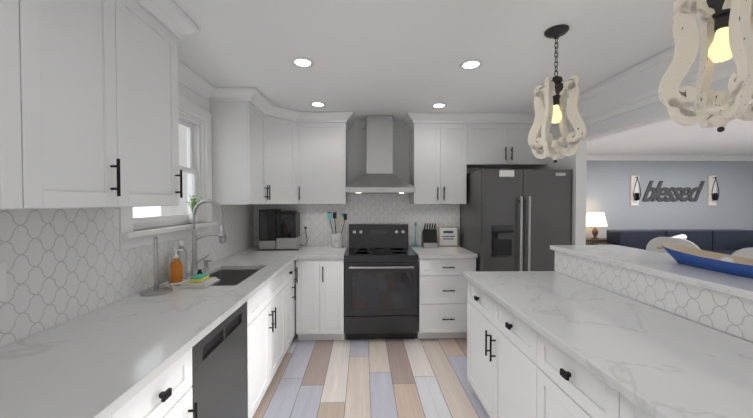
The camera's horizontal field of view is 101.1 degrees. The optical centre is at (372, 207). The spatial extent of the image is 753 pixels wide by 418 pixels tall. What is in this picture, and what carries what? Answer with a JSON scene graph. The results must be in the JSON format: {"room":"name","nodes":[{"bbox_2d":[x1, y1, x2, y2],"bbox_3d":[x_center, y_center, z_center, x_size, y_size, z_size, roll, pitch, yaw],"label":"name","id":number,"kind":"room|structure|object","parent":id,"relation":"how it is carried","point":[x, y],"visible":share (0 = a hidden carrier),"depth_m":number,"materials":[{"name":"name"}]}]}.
{"room":"kitchen","nodes":[
{"label":"kitchen","id":0,"kind":"room"},
{"bbox_2d":[133,82,209,230],"bbox_3d":[-1.458,0.228,0.801,0.150,2.460,6.300,0,1,-2],"label":"wall","id":1,"kind":"structure","parent":0,"point":[188,94],"depth_m":2.54,"materials":[{"name":"white paint"}]},
{"bbox_2d":[0,0,51,209],"bbox_3d":[-1.204,-0.494,0.701,0.348,1.008,0.523,0,1,-2],"label":"upper cabinet","id":2,"kind":"object","parent":1,"relation":"attached to","point":[25,46],"depth_m":0.92,"materials":[{"name":"white wood"}]},
{"bbox_2d":[48,0,135,208],"bbox_3d":[-1.215,-0.501,1.083,0.348,1.008,0.468,0,1,-2],"label":"upper cabinet","id":3,"kind":"object","parent":1,"relation":"attached to","point":[88,103],"depth_m":1.16,"materials":[{"name":"white wood"}]},
{"bbox_2d":[0,204,252,347],"bbox_3d":[-1.401,0.254,1.673,0.008,0.518,4.239,0,1,-2],"label":"backsplash","id":4,"kind":"structure","parent":1,"relation":"attached to","point":[64,265],"depth_m":1.45,"materials":[{"name":"tile"}]},
{"bbox_2d":[0,263,6,300],"bbox_3d":[-1.377,0.278,1.124,0.008,0.136,0.082,0,1,-2],"label":"electrical outlet","id":5,"kind":"object","parent":4,"relation":"attached to","point":[3,292],"visible":1,"depth_m":1.16,"materials":[{"name":"white plastic"}]},
{"bbox_2d":[132,0,183,206],"bbox_3d":[-1.225,-0.507,1.444,0.348,1.008,0.480,0,1,-2],"label":"upper cabinet","id":6,"kind":"object","parent":1,"relation":"attached to","point":[156,33],"depth_m":1.51,"materials":[{"name":"white wood"}]},
{"bbox_2d":[119,95,216,249],"bbox_3d":[-1.449,-0.293,2.220,0.168,1.045,1.035,0,1,-2],"label":"window","id":7,"kind":"structure","parent":1,"relation":"in","point":[198,170],"depth_m":2.47,"materials":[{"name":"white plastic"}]},
{"bbox_2d":[186,195,202,223],"bbox_3d":[-1.403,0.015,2.454,0.089,0.230,0.151,0,1,-2],"label":"plant pot","id":8,"kind":"object","parent":7,"relation":"on","point":[193,203],"visible":0.6,"depth_m":2.43,"materials":[{"name":"white ceramic"}]},
{"bbox_2d":[178,59,214,99],"bbox_3d":[-1.381,-0.974,2.213,0.085,0.100,0.960,0,1,-2],"label":"crown molding","id":9,"kind":"structure","parent":1,"relation":"attached to","point":[192,80],"depth_m":2.40,"materials":[{"name":"white wood"}]},
{"bbox_2d":[209,87,300,204],"bbox_3d":[-1.118,-0.533,3.012,0.650,1.008,0.690,0,1,-2],"label":"upper cabinet","id":10,"kind":"object","parent":1,"relation":"attached to","point":[262,153],"depth_m":2.82,"materials":[{"name":"white wood"}]},
{"bbox_2d":[252,331,489,417],"bbox_3d":[3.807,1.483,2.321,11.000,0.100,9.000,0,1,-2],"label":"floor","id":11,"kind":"structure","parent":0,"point":[415,377],"depth_m":2.54,"materials":[{"name":"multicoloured wood"}]},
{"bbox_2d":[109,395,136,417],"bbox_3d":[-1.047,1.015,0.560,0.653,0.892,0.723,0,1,-2],"label":"base cabinet","id":12,"kind":"object","parent":11,"relation":"on","point":[129,410],"depth_m":0.93,"materials":[{"name":"white wood"}]},
{"bbox_2d":[0,246,303,417],"bbox_3d":[-1.065,0.630,1.692,0.679,0.234,4.247,0,1,-2],"label":"countertop","id":13,"kind":"structure","parent":12,"relation":"on","point":[108,360],"depth_m":1.18,"materials":[{"name":"stone"}]},
{"bbox_2d":[140,236,171,295],"bbox_3d":[-1.298,0.341,1.858,0.160,0.338,0.160,0,1,-2],"label":"paper towel holder","id":14,"kind":"object","parent":13,"relation":"on","point":[155,290],"visible":1,"depth_m":1.85,"materials":[{"name":"silver metal"}]},
{"bbox_2d":[161,277,189,284],"bbox_3d":[-1.314,0.500,2.100,0.120,0.011,0.180,0,1,-2],"label":"soap tray","id":15,"kind":"object","parent":13,"relation":"on","point":[178,283],"visible":0.52,"depth_m":2.03,"materials":[{"name":"white ceramic"}]},
{"bbox_2d":[170,249,182,282],"bbox_3d":[-1.307,0.387,2.063,0.078,0.216,0.076,0,1,-2],"label":"soap bottle","id":16,"kind":"object","parent":15,"relation":"on","point":[176,270],"visible":0.88,"depth_m":2.04,"materials":[{"name":"orange plastic"}]},
{"bbox_2d":[177,241,187,278],"bbox_3d":[-1.321,0.361,2.143,0.070,0.264,0.070,0,1,-2],"label":"clear soap bottle","id":17,"kind":"object","parent":15,"relation":"on","point":[182,258],"visible":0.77,"depth_m":2.13,"materials":[{"name":"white plastic"}]},
{"bbox_2d":[178,277,219,288],"bbox_3d":[-1.127,0.493,2.025,0.171,0.028,0.200,0,1,-2],"label":"cloth","id":18,"kind":"object","parent":13,"relation":"on","point":[207,283],"visible":0.75,"depth_m":1.95,"materials":[{"name":"white fabric"}]},
{"bbox_2d":[190,274,208,281],"bbox_3d":[-1.127,0.461,2.025,0.070,0.032,0.110,0,1,-2],"label":"sponge","id":19,"kind":"object","parent":18,"relation":"on","point":[199,277],"visible":1,"depth_m":1.99,"materials":[{"name":"yellow"}]},
{"bbox_2d":[189,199,225,274],"bbox_3d":[-1.231,0.221,2.331,0.269,0.562,0.093,0,1,-2],"label":"faucet","id":20,"kind":"object","parent":13,"relation":"on","point":[194,262],"visible":1,"depth_m":2.31,"materials":[{"name":"silver metal"}]},
{"bbox_2d":[203,260,212,269],"bbox_3d":[-1.321,0.460,2.489,0.072,0.078,0.040,0,1,-2],"label":"soap dispenser","id":21,"kind":"object","parent":13,"relation":"on","point":[205,265],"visible":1,"depth_m":2.48,"materials":[{"name":"silver metal"}]},
{"bbox_2d":[258,209,299,249],"bbox_3d":[-1.067,0.253,3.619,0.470,0.455,0.310,0,1,-2],"label":"coffee maker","id":22,"kind":"object","parent":13,"relation":"on","point":[279,229],"visible":1,"depth_m":3.52,"materials":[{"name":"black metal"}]},
{"bbox_2d":[137,348,196,417],"bbox_3d":[-1.060,1.007,1.040,0.653,0.892,0.464,0,1,-2],"label":"base cabinet","id":23,"kind":"object","parent":11,"relation":"on","point":[170,395],"depth_m":1.14,"materials":[{"name":"white wood"}]},
{"bbox_2d":[191,301,247,417],"bbox_3d":[-1.049,1.002,1.576,0.601,0.884,0.596,0,1,-2],"label":"dishwasher","id":24,"kind":"object","parent":11,"relation":"on","point":[219,386],"visible":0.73,"depth_m":1.56,"materials":[{"name":"black metal"}]},
{"bbox_2d":[197,266,288,417],"bbox_3d":[-1.097,0.985,2.358,0.653,0.892,0.964,0,1,-2],"label":"base cabinet","id":25,"kind":"object","parent":11,"relation":"on","point":[271,330],"depth_m":2.25,"materials":[{"name":"white wood"}]},
{"bbox_2d":[289,260,296,345],"bbox_3d":[-1.113,0.976,2.929,0.653,0.892,0.403,0,1,-2],"label":"base cabinet","id":26,"kind":"object","parent":11,"relation":"on","point":[292,267],"depth_m":3.05,"materials":[{"name":"white wood"}]},
{"bbox_2d":[296,259,327,339],"bbox_3d":[-0.646,0.966,3.516,0.303,0.892,0.638,0,1,-2],"label":"base cabinet","id":27,"kind":"object","parent":11,"relation":"on","point":[312,285],"depth_m":3.20,"materials":[{"name":"white wood"}]},
{"bbox_2d":[328,258,344,339],"bbox_3d":[-0.456,0.966,3.522,0.303,0.892,0.638,0,1,-2],"label":"base cabinet","id":28,"kind":"object","parent":11,"relation":"on","point":[336,267],"depth_m":3.21,"materials":[{"name":"white wood"}]},
{"bbox_2d":[296,246,346,258],"bbox_3d":[-0.533,0.500,3.493,0.465,0.035,0.674,0,1,-2],"label":"countertop","id":29,"kind":"structure","parent":28,"relation":"on","point":[309,252],"depth_m":3.33,"materials":[{"name":"stone"}]},
{"bbox_2d":[327,212,346,247],"bbox_3d":[-0.420,0.268,3.711,0.229,0.422,0.134,0,1,-2],"label":"utensil crock","id":30,"kind":"object","parent":29,"relation":"on","point":[336,240],"visible":1,"depth_m":3.68,"materials":[{"name":"white ceramic"}]},
{"bbox_2d":[344,224,417,338],"bbox_3d":[0.086,0.807,3.495,0.764,1.188,0.691,0,1,-2],"label":"range","id":31,"kind":"object","parent":11,"relation":"on","point":[381,281],"visible":1,"depth_m":3.21,"materials":[{"name":"black metal"}]},
{"bbox_2d":[416,258,475,338],"bbox_3d":[0.780,0.965,3.557,0.595,0.892,0.638,0,1,-2],"label":"base cabinet","id":32,"kind":"object","parent":11,"relation":"on","point":[442,299],"depth_m":3.24,"materials":[{"name":"white wood"}]},
{"bbox_2d":[409,246,477,257],"bbox_3d":[0.777,0.500,3.530,0.612,0.035,0.672,0,1,-2],"label":"countertop","id":33,"kind":"structure","parent":32,"relation":"on","point":[442,251],"depth_m":3.33,"materials":[{"name":"stone"}]},
{"bbox_2d":[412,222,417,246],"bbox_3d":[0.524,0.328,3.770,0.070,0.300,0.070,0,1,-2],"label":"dish brush","id":34,"kind":"object","parent":33,"relation":"on","point":[415,244],"visible":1,"depth_m":3.77,"materials":[{"name":"teal plastic"}]},
{"bbox_2d":[421,223,437,247],"bbox_3d":[0.686,0.333,3.722,0.164,0.292,0.165,0,1,-2],"label":"knife block","id":35,"kind":"object","parent":33,"relation":"on","point":[429,237],"visible":1,"depth_m":3.67,"materials":[{"name":"black plastic"}]},
{"bbox_2d":[438,227,457,245],"bbox_3d":[0.929,0.357,3.787,0.240,0.240,0.037,0,1,-2],"label":"kitchen sign","id":36,"kind":"object","parent":33,"relation":"on","point":[447,236],"visible":1,"depth_m":3.78,"materials":[{"name":"white wood"}]},
{"bbox_2d":[467,280,526,417],"bbox_3d":[1.102,0.993,1.898,0.708,0.892,1.017,0,1,-2],"label":"base cabinet","id":37,"kind":"object","parent":11,"relation":"on","point":[517,367],"depth_m":1.87,"materials":[{"name":"white wood"}]},
{"bbox_2d":[460,169,571,271],"bbox_3d":[1.546,0.513,3.451,0.895,1.799,0.822,0,1,-2],"label":"refrigerator","id":38,"kind":"object","parent":11,"relation":"on","point":[515,220],"visible":0.58,"depth_m":3.10,"materials":[{"name":"black metal"}]},
{"bbox_2d":[527,324,598,417],"bbox_3d":[1.121,1.004,1.216,0.708,0.892,0.573,0,1,-2],"label":"base cabinet","id":39,"kind":"object","parent":11,"relation":"on","point":[558,386],"depth_m":1.29,"materials":[{"name":"white wood"}]},
{"bbox_2d":[586,238,605,241],"bbox_3d":[4.643,1.005,6.351,1.000,0.719,0.285,0,1,-2],"label":"console table","id":40,"kind":"object","parent":11,"relation":"on","point":[596,240],"depth_m":6.20,"materials":[{"name":"brown wood"}]},
{"bbox_2d":[586,212,606,238],"bbox_3d":[4.563,0.375,6.336,0.470,0.540,0.258,0,1,-2],"label":"table lamp","id":41,"kind":"object","parent":40,"relation":"on","point":[595,220],"visible":0.96,"depth_m":6.25,"materials":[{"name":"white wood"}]},
{"bbox_2d":[599,378,651,417],"bbox_3d":[1.134,1.012,0.756,0.708,0.892,0.573,0,1,-2],"label":"base cabinet","id":42,"kind":"object","parent":11,"relation":"on","point":[612,404],"depth_m":0.99,"materials":[{"name":"white wood"}]},
{"bbox_2d":[462,271,752,417],"bbox_3d":[1.110,0.544,0.928,0.731,0.035,3.000,0,1,-2],"label":"countertop","id":43,"kind":"structure","parent":42,"relation":"on","point":[652,362],"depth_m":1.18,"materials":[{"name":"stone"}]},
{"bbox_2d":[558,272,752,342],"bbox_3d":[1.545,0.908,0.947,0.120,1.094,3.000,0,1,-2],"label":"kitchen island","id":44,"kind":"object","parent":11,"relation":"on","point":[664,310],"depth_m":1.53,"materials":[{"name":"white"}]},
{"bbox_2d":[550,245,752,300],"bbox_3d":[1.724,0.343,0.958,0.540,0.034,3.030,0,1,-2],"label":"bar","id":45,"kind":"object","parent":44,"relation":"on","point":[662,265],"visible":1,"depth_m":1.65,"materials":[{"name":"stone"}]},
{"bbox_2d":[656,244,752,278],"bbox_3d":[1.770,0.272,1.443,0.200,0.090,0.913,0,1,-2],"label":"tray","id":46,"kind":"object","parent":45,"relation":"on","point":[717,262],"visible":1,"depth_m":1.58,"materials":[{"name":"blue wood"}]},
{"bbox_2d":[554,251,752,341],"bbox_3d":[1.481,0.443,0.937,0.008,0.164,3.000,0,1,-2],"label":"backsplash","id":47,"kind":"structure","parent":44,"relation":"attached to","point":[729,314],"depth_m":1.52,"materials":[{"name":"tile"}]},
{"bbox_2d":[591,229,752,254],"bbox_3d":[6.011,0.910,5.736,3.300,0.929,0.960,0,1,-2],"label":"sofa","id":48,"kind":"object","parent":11,"relation":"on","point":[727,241],"visible":0.25,"depth_m":5.86,"materials":[{"name":"blue fabric"}]},
{"bbox_2d":[673,234,686,238],"bbox_3d":[5.465,0.658,5.606,0.391,0.344,0.294,0,1,-2],"label":"throw pillow","id":49,"kind":"object","parent":48,"relation":"on","point":[682,236],"depth_m":5.53,"materials":[{"name":"white fabric"}]},
{"bbox_2d":[646,237,699,253],"bbox_3d":[2.067,0.828,2.301,0.380,1.209,0.410,0,1,-2],"label":"stool","id":50,"kind":"object","parent":11,"relation":"on","point":[652,244],"visible":0.1,"depth_m":2.34,"materials":[{"name":"white"}]},
{"bbox_2d":[731,247,752,258],"bbox_3d":[2.082,0.837,1.741,0.380,1.209,0.410,0,1,-2],"label":"stool","id":51,"kind":"object","parent":11,"relation":"on","point":[745,252],"visible":0.1,"depth_m":1.85,"materials":[{"name":"white"}]},
{"bbox_2d":[253,122,530,247],"bbox_3d":[0.312,0.176,3.926,3.565,2.460,0.150,0,1,-2],"label":"wall","id":52,"kind":"structure","parent":0,"point":[356,154],"depth_m":3.83,"materials":[{"name":"white paint"}]},
{"bbox_2d":[301,112,353,203],"bbox_3d":[-0.840,-0.542,3.585,1.239,1.008,0.440,0,1,-2],"label":"upper cabinet","id":53,"kind":"object","parent":52,"relation":"attached to","point":[323,145],"depth_m":3.47,"materials":[{"name":"white wood"}]},
{"bbox_2d":[253,193,457,245],"bbox_3d":[-0.191,0.142,3.831,2.531,0.669,0.008,0,1,-2],"label":"backsplash","id":54,"kind":"structure","parent":52,"relation":"attached to","point":[378,209],"depth_m":3.83,"materials":[{"name":"tile"}]},
{"bbox_2d":[303,222,308,230],"bbox_3d":[-0.819,0.233,3.800,0.072,0.116,0.020,0,1,-2],"label":"electrical outlet","id":55,"kind":"object","parent":54,"relation":"attached to","point":[306,225],"visible":0.96,"depth_m":3.80,"materials":[{"name":"white plastic"}]},
{"bbox_2d":[354,120,403,130],"bbox_3d":[0.078,-1.000,3.783,0.600,0.100,0.085,0,1,-2],"label":"crown molding","id":56,"kind":"structure","parent":52,"relation":"attached to","point":[361,125],"depth_m":3.78,"materials":[{"name":"white"}]},
{"bbox_2d":[345,115,415,193],"bbox_3d":[0.083,-0.604,3.575,0.760,0.886,0.490,0,1,-2],"label":"range hood","id":57,"kind":"object","parent":52,"relation":"attached to","point":[379,177],"visible":1,"depth_m":3.53,"materials":[{"name":"silver metal"}]},
{"bbox_2d":[407,112,474,203],"bbox_3d":[0.802,-0.544,3.677,0.671,1.008,0.348,0,1,-2],"label":"upper cabinet","id":58,"kind":"object","parent":52,"relation":"attached to","point":[447,150],"depth_m":3.51,"materials":[{"name":"white wood"}]},
{"bbox_2d":[475,113,546,167],"bbox_3d":[1.529,-0.769,3.693,0.925,0.558,0.348,0,1,-2],"label":"upper cabinet","id":59,"kind":"object","parent":52,"relation":"attached to","point":[501,139],"depth_m":3.52,"materials":[{"name":"white wood"}]},
{"bbox_2d":[174,0,752,154],"bbox_3d":[3.807,-1.077,2.278,11.000,0.100,9.000,0,1,-2],"label":"ceiling","id":60,"kind":"structure","parent":0,"point":[398,60],"depth_m":2.04,"materials":[{"name":"white paint"}]},
{"bbox_2d":[291,57,313,67],"bbox_3d":[-0.492,-1.022,2.188,0.160,0.005,0.160,0,1,-2],"label":"recessed light","id":61,"kind":"object","parent":60,"relation":"in","point":[302,62],"visible":1,"depth_m":2.18,"materials":[{"name":"white"}]},
{"bbox_2d":[310,102,325,106],"bbox_3d":[-0.549,-1.037,3.126,0.160,0.005,0.160,0,1,-2],"label":"recessed light","id":62,"kind":"object","parent":60,"relation":"in","point":[317,104],"visible":1,"depth_m":3.12,"materials":[{"name":"white"}]},
{"bbox_2d":[431,103,446,107],"bbox_3d":[0.681,-1.038,3.161,0.160,0.005,0.160,0,1,-2],"label":"recessed light","id":63,"kind":"object","parent":60,"relation":"in","point":[438,105],"visible":0.98,"depth_m":3.15,"materials":[{"name":"white"}]},
{"bbox_2d":[459,59,482,69],"bbox_3d":[0.707,-1.022,2.222,0.160,0.005,0.160,0,1,-2],"label":"recessed light","id":64,"kind":"object","parent":60,"relation":"in","point":[470,64],"visible":1,"depth_m":2.21,"materials":[{"name":"white"}]},
{"bbox_2d":[528,24,586,162],"bbox_3d":[1.060,-0.637,1.788,0.234,0.760,0.234,0,1,8],"label":"pendant light","id":65,"kind":"object","parent":60,"relation":"hanging from","point":[556,106],"visible":1,"depth_m":1.75,"materials":[{"name":"beige wood"}]},
{"bbox_2d":[658,0,752,131],"bbox_3d":[1.132,-0.624,1.000,0.234,0.760,0.234,0,1,-19],"label":"pendant light","id":66,"kind":"object","parent":60,"relation":"hanging from","point":[726,31],"visible":1,"depth_m":1.02,"materials":[{"name":"beige wood"}]},
{"bbox_2d":[531,112,586,244],"bbox_3d":[2.019,0.162,4.760,0.105,2.460,3.380,0,1,-2],"label":"wall","id":67,"kind":"structure","parent":0,"point":[576,163],"depth_m":3.07,"materials":[{"name":"white paint"}]},
{"bbox_2d":[583,77,732,140],"bbox_3d":[2.160,-0.806,0.470,0.145,0.379,5.170,0,1,-2],"label":"header beam","id":68,"kind":"structure","parent":0,"point":[656,112],"depth_m":2.42,"materials":[{"name":"white"}]},
{"bbox_2d":[579,12,750,125],"bbox_3d":[2.019,-0.860,0.489,0.135,0.270,5.118,0,1,-2],"label":"beam","id":69,"kind":"structure","parent":68,"relation":"attached to","point":[634,88],"depth_m":2.32,"materials":[{"name":"white"}]},
{"bbox_2d":[586,160,752,244],"bbox_3d":[5.551,0.131,6.625,7.270,2.460,0.150,0,1,-2],"label":"wall","id":70,"kind":"structure","parent":0,"point":[608,188],"depth_m":6.57,"materials":[{"name":"grey paint"}]},
{"bbox_2d":[630,175,640,205],"bbox_3d":[5.532,-0.352,6.479,0.180,0.650,0.120,0,1,-2],"label":"sconce","id":71,"kind":"object","parent":70,"relation":"attached to","point":[634,190],"visible":0.98,"depth_m":6.51,"materials":[{"name":"beige wood"}]},
{"bbox_2d":[587,154,752,160],"bbox_3d":[5.527,-1.040,6.485,7.003,0.110,0.090,0,1,-2],"label":"crown molding","id":72,"kind":"structure","parent":70,"relation":"attached to","point":[674,157],"depth_m":6.51,"materials":[{"name":"white wood"}]},
{"bbox_2d":[642,181,704,201],"bbox_3d":[6.374,-0.340,6.549,1.347,0.439,0.024,0,1,-2],"label":"blessed sign","id":73,"kind":"object","parent":70,"relation":"attached to","point":[656,193],"visible":0.94,"depth_m":6.54,"materials":[{"name":"grey metal"}]},
{"bbox_2d":[707,175,718,205],"bbox_3d":[7.219,-0.353,6.527,0.180,0.650,0.120,0,1,-2],"label":"sconce","id":74,"kind":"object","parent":70,"relation":"attached to","point":[712,194],"visible":1,"depth_m":6.56,"materials":[{"name":"beige wood"}]},
{"label":"outside","id":75,"kind":"structure","parent":0,"visible":0},
{"bbox_2d":[133,206,160,217],"bbox_3d":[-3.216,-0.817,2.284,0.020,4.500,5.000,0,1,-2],"label":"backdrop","id":76,"kind":"structure","parent":75,"point":[146,210],"depth_m":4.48,"materials":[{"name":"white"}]}
]}

